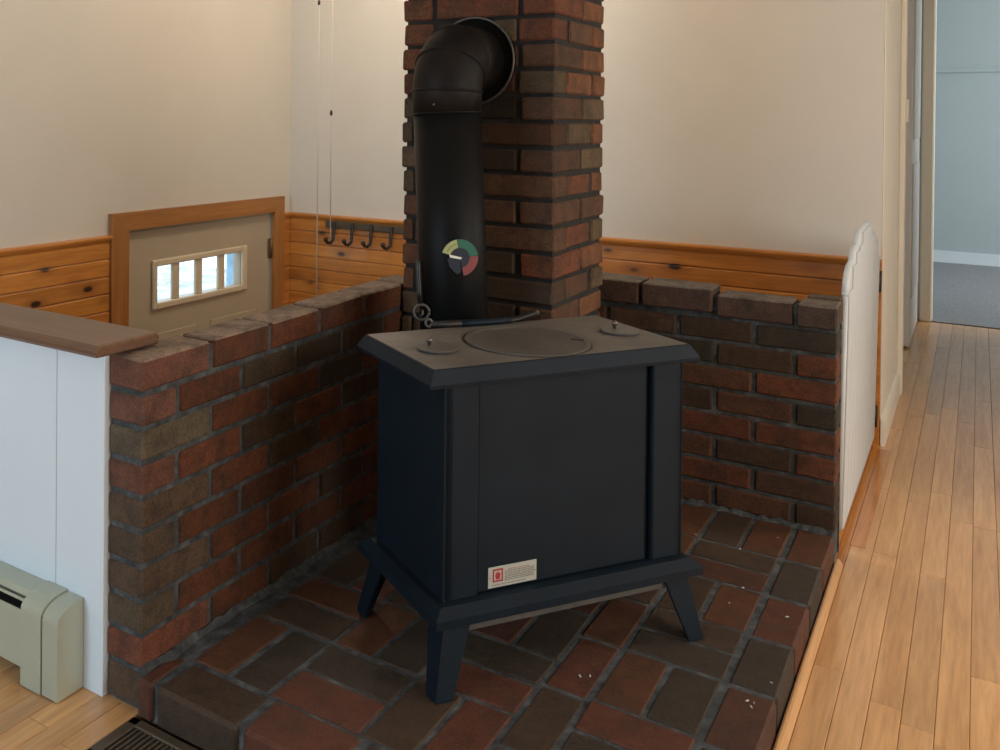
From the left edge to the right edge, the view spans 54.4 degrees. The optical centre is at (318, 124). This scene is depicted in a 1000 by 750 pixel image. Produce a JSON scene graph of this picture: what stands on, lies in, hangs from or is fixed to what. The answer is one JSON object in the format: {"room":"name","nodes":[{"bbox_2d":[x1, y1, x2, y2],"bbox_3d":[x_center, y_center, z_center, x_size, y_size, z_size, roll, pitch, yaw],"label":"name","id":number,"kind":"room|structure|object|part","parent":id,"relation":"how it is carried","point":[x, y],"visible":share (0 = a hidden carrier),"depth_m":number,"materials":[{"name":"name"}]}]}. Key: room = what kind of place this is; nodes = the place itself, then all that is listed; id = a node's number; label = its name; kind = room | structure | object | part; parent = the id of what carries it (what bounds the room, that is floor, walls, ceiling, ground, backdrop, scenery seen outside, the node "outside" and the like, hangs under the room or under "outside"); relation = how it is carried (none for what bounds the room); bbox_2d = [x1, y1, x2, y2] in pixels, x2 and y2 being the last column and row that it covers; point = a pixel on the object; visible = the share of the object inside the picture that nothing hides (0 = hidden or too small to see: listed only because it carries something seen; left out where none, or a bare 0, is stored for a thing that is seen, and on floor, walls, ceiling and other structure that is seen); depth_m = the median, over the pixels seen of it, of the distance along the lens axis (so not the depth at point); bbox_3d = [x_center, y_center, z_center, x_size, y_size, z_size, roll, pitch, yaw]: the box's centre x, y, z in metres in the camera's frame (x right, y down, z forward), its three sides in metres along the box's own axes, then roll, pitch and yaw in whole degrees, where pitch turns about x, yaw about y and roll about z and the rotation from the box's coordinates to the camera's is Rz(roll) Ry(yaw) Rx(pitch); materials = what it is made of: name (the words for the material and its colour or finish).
{"room":"living room","nodes":[
{"label":"living room","id":0,"kind":"room"},
{"bbox_2d":[0,337,111,696],"bbox_3d":[-1.031,0.794,2.368,1.520,0.696,0.088,1,1,35],"label":"wall","id":1,"kind":"structure","parent":0,"point":[56,419],"depth_m":1.97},
{"bbox_2d":[0,561,83,702],"bbox_3d":[-1.093,1.046,2.315,1.445,0.186,0.070,1,1,35],"label":"baseboard heater","id":2,"kind":"object","parent":1,"relation":"attached to","point":[42,621],"visible":1,"depth_m":1.92,"materials":[{"name":"beige metal"}]},
{"bbox_3d":[-1.154,1.048,2.324,1.335,0.118,0.004,1,1,35],"label":"panel","id":3,"kind":"part","parent":2,"relation":"part of","materials":[{"name":"beige metal"}]},
{"bbox_2d":[0,302,158,357],"bbox_3d":[-1.018,0.434,2.345,1.556,0.026,0.175,1,1,35],"label":"wooden ledge","id":4,"kind":"object","parent":1,"relation":"on","point":[72,334],"visible":1,"depth_m":1.96,"materials":[{"name":"brown wood"}]},
{"bbox_2d":[0,0,291,316],"bbox_3d":[-2.269,0.579,2.006,0.100,3.770,7.250,1,1,35],"label":"wall","id":5,"kind":"structure","parent":0,"point":[107,107],"depth_m":4.02,"materials":[{"name":"beige paint"}]},
{"bbox_2d":[108,214,128,326],"bbox_3d":[-0.843,1.415,3.957,0.022,2.092,0.097,1,1,35],"label":"trim","id":6,"kind":"structure","parent":5,"relation":"attached to","point":[118,276],"depth_m":3.94,"materials":[{"name":"brown wood"}]},
{"bbox_2d":[0,212,290,322],"bbox_3d":[-0.908,1.458,3.862,0.026,2.004,2.650,1,1,35],"label":"wood paneling","id":7,"kind":"structure","parent":5,"relation":"attached to","point":[20,259],"depth_m":3.71,"materials":[{"name":"brown wood"}]},
{"bbox_2d":[113,196,284,229],"bbox_3d":[-0.523,0.405,4.394,0.022,0.075,1.182,1,1,35],"label":"trim","id":8,"kind":"structure","parent":5,"relation":"attached to","point":[133,220],"depth_m":4.32,"materials":[{"name":"brown wood"}]},
{"bbox_2d":[129,213,270,309],"bbox_3d":[-0.581,1.446,4.447,0.090,2.026,1.024,1,1,35],"label":"trim","id":9,"kind":"structure","parent":5,"relation":"attached to","point":[263,213],"depth_m":4.65,"materials":[{"name":"brown wood"}]},
{"bbox_2d":[129,214,272,339],"bbox_3d":[-0.554,1.453,4.433,0.061,1.992,1.007,1,1,35],"label":"door","id":10,"kind":"structure","parent":5,"relation":"in","point":[183,279],"depth_m":4.38,"materials":[{"name":"beige metal"}]},
{"bbox_3d":[-0.565,0.703,4.408,0.004,0.161,0.582,1,1,35],"label":"pane","id":11,"kind":"part","parent":10,"relation":"part of","materials":[{"name":"clear glass"}]},
{"bbox_3d":[-0.541,1.548,4.423,0.011,1.262,0.790,1,1,35],"label":"raised panel","id":12,"kind":"part","parent":10,"relation":"part of","materials":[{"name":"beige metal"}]},
{"bbox_2d":[271,197,284,308],"bbox_3d":[-0.215,1.413,4.855,0.022,2.092,0.078,1,1,35],"label":"trim","id":13,"kind":"structure","parent":5,"relation":"attached to","point":[278,217],"depth_m":4.83,"materials":[{"name":"brown wood"}]},
{"bbox_2d":[108,275,405,708],"bbox_3d":[-0.065,0.799,2.337,0.098,0.704,1.120,1,1,35],"label":"brick wall","id":14,"kind":"structure","parent":0,"point":[244,449],"depth_m":2.08,"materials":[{"name":"red brick"}]},
{"bbox_2d":[0,262,999,749],"bbox_3d":[1.643,1.241,2.627,5.817,0.164,12.750,1,1,35],"label":"floor","id":15,"kind":"structure","parent":0,"point":[908,656],"depth_m":2.33,"materials":[{"name":"brown wood"}]},
{"bbox_2d":[87,717,196,749],"bbox_3d":[-0.251,1.151,1.678,0.356,0.006,0.134,1,1,35],"label":"floor vent","id":16,"kind":"object","parent":15,"relation":"in","point":[135,734],"visible":1,"depth_m":1.76,"materials":[{"name":"brown metal"}]},
{"bbox_2d":[138,498,833,749],"bbox_3d":[0.501,1.111,2.166,1.034,0.094,1.522,1,1,35],"label":"brick hearth","id":17,"kind":"object","parent":15,"relation":"on","point":[295,664],"visible":0.7,"depth_m":1.89,"materials":[{"name":"brick"}]},
{"bbox_2d":[357,315,702,704],"bbox_3d":[0.437,0.758,2.075,0.647,0.638,0.438,0,0,-21],"label":"wood stove","id":18,"kind":"object","parent":17,"relation":"on","point":[526,469],"visible":1,"depth_m":1.91,"materials":[{"name":"blue paint"}]},
{"bbox_3d":[0.140,1.008,2.071,0.087,0.134,0.081,0,0,-21],"label":"leg","id":19,"kind":"part","parent":18,"relation":"part of","materials":[{"name":"blue paint"}]},
{"bbox_3d":[0.193,0.703,1.937,0.020,0.413,0.298,0,0,-21],"label":"panel","id":20,"kind":"part","parent":18,"relation":"part of","materials":[{"name":"blue paint"}]},
{"bbox_3d":[0.228,0.447,1.955,0.015,0.018,0.015,0,0,-21],"label":"knob","id":21,"kind":"part","parent":18,"relation":"part of","materials":[{"name":"silver metal"}]},
{"bbox_3d":[0.244,0.460,1.948,0.085,0.008,0.085,0,0,-21],"label":"lid","id":22,"kind":"part","parent":18,"relation":"part of","materials":[{"name":"metal"}]},
{"bbox_3d":[0.243,1.011,1.810,0.087,0.134,0.081,0,0,-21],"label":"leg","id":23,"kind":"part","parent":18,"relation":"part of","materials":[{"name":"blue paint"}]},
{"bbox_3d":[0.265,0.704,1.833,0.077,0.413,0.050,0,0,-21],"label":"corner post","id":24,"kind":"part","parent":18,"relation":"part of","materials":[{"name":"black metal"}]},
{"bbox_2d":[411,17,515,329],"bbox_3d":[0.365,0.204,2.409,0.232,0.987,0.343,1,0,20],"label":"pipe","id":25,"kind":"object","parent":18,"relation":"attached to","point":[466,64],"visible":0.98,"depth_m":2.28,"materials":[{"name":"metal"}]},
{"bbox_3d":[0.243,0.380,2.288,0.014,0.105,0.021,0,1,-40],"label":"damper handle","id":26,"kind":"part","parent":25,"relation":"part of","materials":[{"name":"metal"}]},
{"bbox_2d":[442,239,477,275],"bbox_3d":[0.336,0.316,2.253,0.087,0.088,0.005,0,0,-5],"label":"thermometer","id":27,"kind":"object","parent":25,"relation":"attached to","point":[462,251],"visible":1,"depth_m":2.25,"materials":[{"name":"multicoloured metal"}]},
{"bbox_2d":[424,310,538,327],"bbox_3d":[0.384,0.450,2.187,0.298,0.026,0.030,0,0,-19],"label":"handle","id":28,"kind":"object","parent":18,"relation":"on","point":[496,320],"visible":1,"depth_m":2.17,"materials":[{"name":"metal"}]},
{"bbox_3d":[0.381,0.883,1.861,0.111,0.041,0.002,0,0,-22],"label":"rating plate","id":29,"kind":"part","parent":18,"relation":"part of","materials":[{"name":"beige paper"}]},
{"bbox_3d":[0.446,0.464,2.030,0.264,0.005,0.264,0,0,-21],"label":"round cooking plate","id":30,"kind":"part","parent":18,"relation":"part of","materials":[{"name":"metal"}]},
{"bbox_3d":[0.447,0.481,2.051,0.647,0.033,0.344,0,0,-21],"label":"plate","id":31,"kind":"part","parent":18,"relation":"part of","materials":[{"name":"grey metal"}]},
{"bbox_3d":[0.494,0.705,1.909,0.406,0.410,0.010,0,0,-21],"label":"panel","id":32,"kind":"part","parent":18,"relation":"part of","materials":[{"name":"blue paint"}]},
{"bbox_3d":[0.667,0.450,2.132,0.015,0.018,0.015,0,0,-21],"label":"knob","id":33,"kind":"part","parent":18,"relation":"part of","materials":[{"name":"silver metal"}]},
{"bbox_3d":[0.675,0.463,2.122,0.085,0.008,0.085,0,0,-21],"label":"lid","id":34,"kind":"part","parent":18,"relation":"part of","materials":[{"name":"metal"}]},
{"bbox_3d":[0.726,0.706,2.014,0.078,0.413,0.050,0,0,-21],"label":"corner post","id":35,"kind":"part","parent":18,"relation":"part of","materials":[{"name":"black metal"}]},
{"bbox_3d":[0.708,0.705,2.140,0.020,0.413,0.298,0,0,-21],"label":"panel","id":36,"kind":"part","parent":18,"relation":"part of","materials":[{"name":"blue paint"}]},
{"bbox_3d":[0.755,1.014,2.011,0.087,0.134,0.081,0,0,-21],"label":"leg","id":37,"kind":"part","parent":18,"relation":"part of","materials":[{"name":"blue paint"}]},
{"bbox_2d":[773,558,842,749],"bbox_3d":[0.933,1.163,1.864,0.019,0.040,1.525,1,1,35],"label":"trim","id":38,"kind":"structure","parent":17,"relation":"attached to","point":[785,733],"depth_m":2.02,"materials":[{"name":"brown wood"}]},
{"bbox_2d":[402,0,604,330],"bbox_3d":[0.529,-0.067,2.692,0.452,2.440,0.394,1,1,35],"label":"chimney","id":39,"kind":"object","parent":15,"relation":"on","point":[542,136],"visible":0.32,"depth_m":2.49,"materials":[{"name":"red brick"}]},
{"bbox_2d":[289,0,885,443],"bbox_3d":[0.929,0.588,4.253,2.768,3.770,0.100,1,1,35],"label":"wall","id":40,"kind":"structure","parent":0,"point":[753,124],"depth_m":3.79,"materials":[{"name":"beige paint"}]},
{"bbox_2d":[323,220,402,250],"bbox_3d":[0.226,0.544,4.618,0.518,0.116,0.082,1,1,35],"label":"coat rack","id":41,"kind":"object","parent":40,"relation":"attached to","point":[351,226],"visible":0.98,"depth_m":4.65,"materials":[{"name":"brown metal"}]},
{"bbox_3d":[0.246,0.504,4.647,0.518,0.036,0.012,1,1,35],"label":"rail","id":42,"kind":"part","parent":41,"relation":"part of","materials":[{"name":"brown metal"}]},
{"bbox_2d":[289,212,881,445],"bbox_3d":[0.926,1.471,4.180,2.668,2.004,0.026,1,1,35],"label":"wainscoting","id":43,"kind":"structure","parent":40,"relation":"attached to","point":[825,267],"depth_m":3.89,"materials":[{"name":"brown wood"}]},
{"bbox_2d":[598,272,842,559],"bbox_3d":[1.119,0.809,2.730,0.676,0.697,0.158,1,1,35],"label":"brick wall","id":44,"kind":"structure","parent":0,"point":[761,411],"depth_m":2.61,"materials":[{"name":"red brick"}]},
{"bbox_2d":[880,0,900,432],"bbox_3d":[2.556,0.014,4.670,0.600,2.600,2.651,1,1,35],"label":"wall","id":45,"kind":"structure","parent":0,"point":[892,7],"depth_m":3.67,"materials":[{"name":"beige paint"}]},
{"bbox_2d":[839,221,881,529],"bbox_3d":[1.724,0.715,3.006,0.042,0.812,0.985,1,1,36],"label":"panel","id":46,"kind":"object","parent":45,"relation":"attached to","point":[862,275],"visible":0.99,"depth_m":2.84,"materials":[{"name":"white paint"}]},
{"bbox_2d":[836,444,890,567],"bbox_3d":[1.702,1.175,2.964,0.092,0.031,1.150,1,1,35],"label":"trim","id":47,"kind":"structure","parent":45,"relation":"attached to","point":[855,532],"depth_m":2.89,"materials":[{"name":"orange wood"}]},
{"bbox_2d":[880,373,899,446],"bbox_3d":[2.257,1.111,3.729,0.014,0.096,0.780,1,1,35],"label":"baseboard","id":48,"kind":"structure","parent":45,"relation":"attached to","point":[892,401],"depth_m":3.62,"materials":[{"name":"beige paint"}]},
{"bbox_2d":[896,0,907,394],"bbox_3d":[2.478,0.108,4.106,0.120,2.100,0.094,1,1,35],"label":"trim","id":49,"kind":"structure","parent":45,"relation":"attached to","point":[904,3],"depth_m":4.04,"materials":[{"name":"beige paint"}]},
{"bbox_2d":[906,99,908,121],"bbox_3d":[2.546,-0.061,4.105,0.027,0.100,0.031,1,1,35],"label":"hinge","id":50,"kind":"structure","parent":45,"relation":"attached to","point":[907,102],"depth_m":4.10,"materials":[{"name":"beige paint"}]},
{"bbox_2d":[903,0,921,346],"bbox_3d":[3.262,0.130,5.197,0.046,2.028,0.780,1,1,35],"label":"door","id":51,"kind":"structure","parent":45,"relation":"in","point":[914,38],"depth_m":4.93,"materials":[{"name":"white paint"}]},
{"bbox_3d":[3.278,0.081,5.185,0.006,1.650,0.620,1,1,35],"label":"raised panel","id":52,"kind":"part","parent":51,"relation":"part of","materials":[{"name":"white paint"}]},
{"bbox_2d":[919,0,923,320],"bbox_3d":[4.803,0.002,4.790,2.945,2.540,0.120,1,1,35],"label":"wall","id":53,"kind":"structure","parent":0,"point":[923,0],"depth_m":5.59,"materials":[{"name":"beige paint"}]},
{"bbox_2d":[920,0,936,321],"bbox_3d":[3.997,0.086,5.337,0.991,2.150,0.148,1,1,35],"label":"trim","id":54,"kind":"structure","parent":53,"relation":"attached to","point":[930,6],"depth_m":5.55,"materials":[{"name":"beige paint"}]},
{"bbox_2d":[917,0,999,318],"bbox_3d":[5.187,-0.006,6.260,4.000,2.540,2.930,1,1,35],"label":"wall","id":55,"kind":"structure","parent":0,"point":[967,105],"depth_m":7.80,"materials":[{"name":"blue paint"}]},
{"bbox_2d":[933,250,999,266],"bbox_3d":[5.995,1.111,7.352,3.900,0.094,0.018,1,1,35],"label":"baseboard","id":56,"kind":"structure","parent":55,"relation":"attached to","point":[938,256],"depth_m":7.80,"materials":[{"name":"white wood"}]},
{"bbox_2d":[936,64,999,72],"bbox_3d":[6.008,-0.455,7.340,3.900,0.065,0.018,1,1,35],"label":"trim","id":57,"kind":"structure","parent":55,"relation":"attached to","point":[977,67],"depth_m":7.79,"materials":[{"name":"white paint"}]},
{"bbox_3d":[1.694,-1.327,2.647,5.817,0.100,12.850,1,1,35],"label":"ceiling","id":58,"kind":"structure","parent":0,"visible":0},
{"bbox_2d":[316,0,319,295],"bbox_3d":[-0.002,-0.237,4.537,0.040,2.140,0.040,1,1,35],"label":"pull cord","id":59,"kind":"object","parent":58,"relation":"hanging from","point":[318,0],"visible":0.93,"depth_m":4.54,"materials":[{"name":"fabric"}]},
{"bbox_2d":[330,0,332,236],"bbox_3d":[0.062,-0.386,4.492,0.040,1.840,0.040,1,1,35],"label":"pull cord","id":60,"kind":"object","parent":58,"relation":"hanging from","point":[331,112],"visible":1,"depth_m":4.49,"materials":[{"name":"fabric"}]}
]}

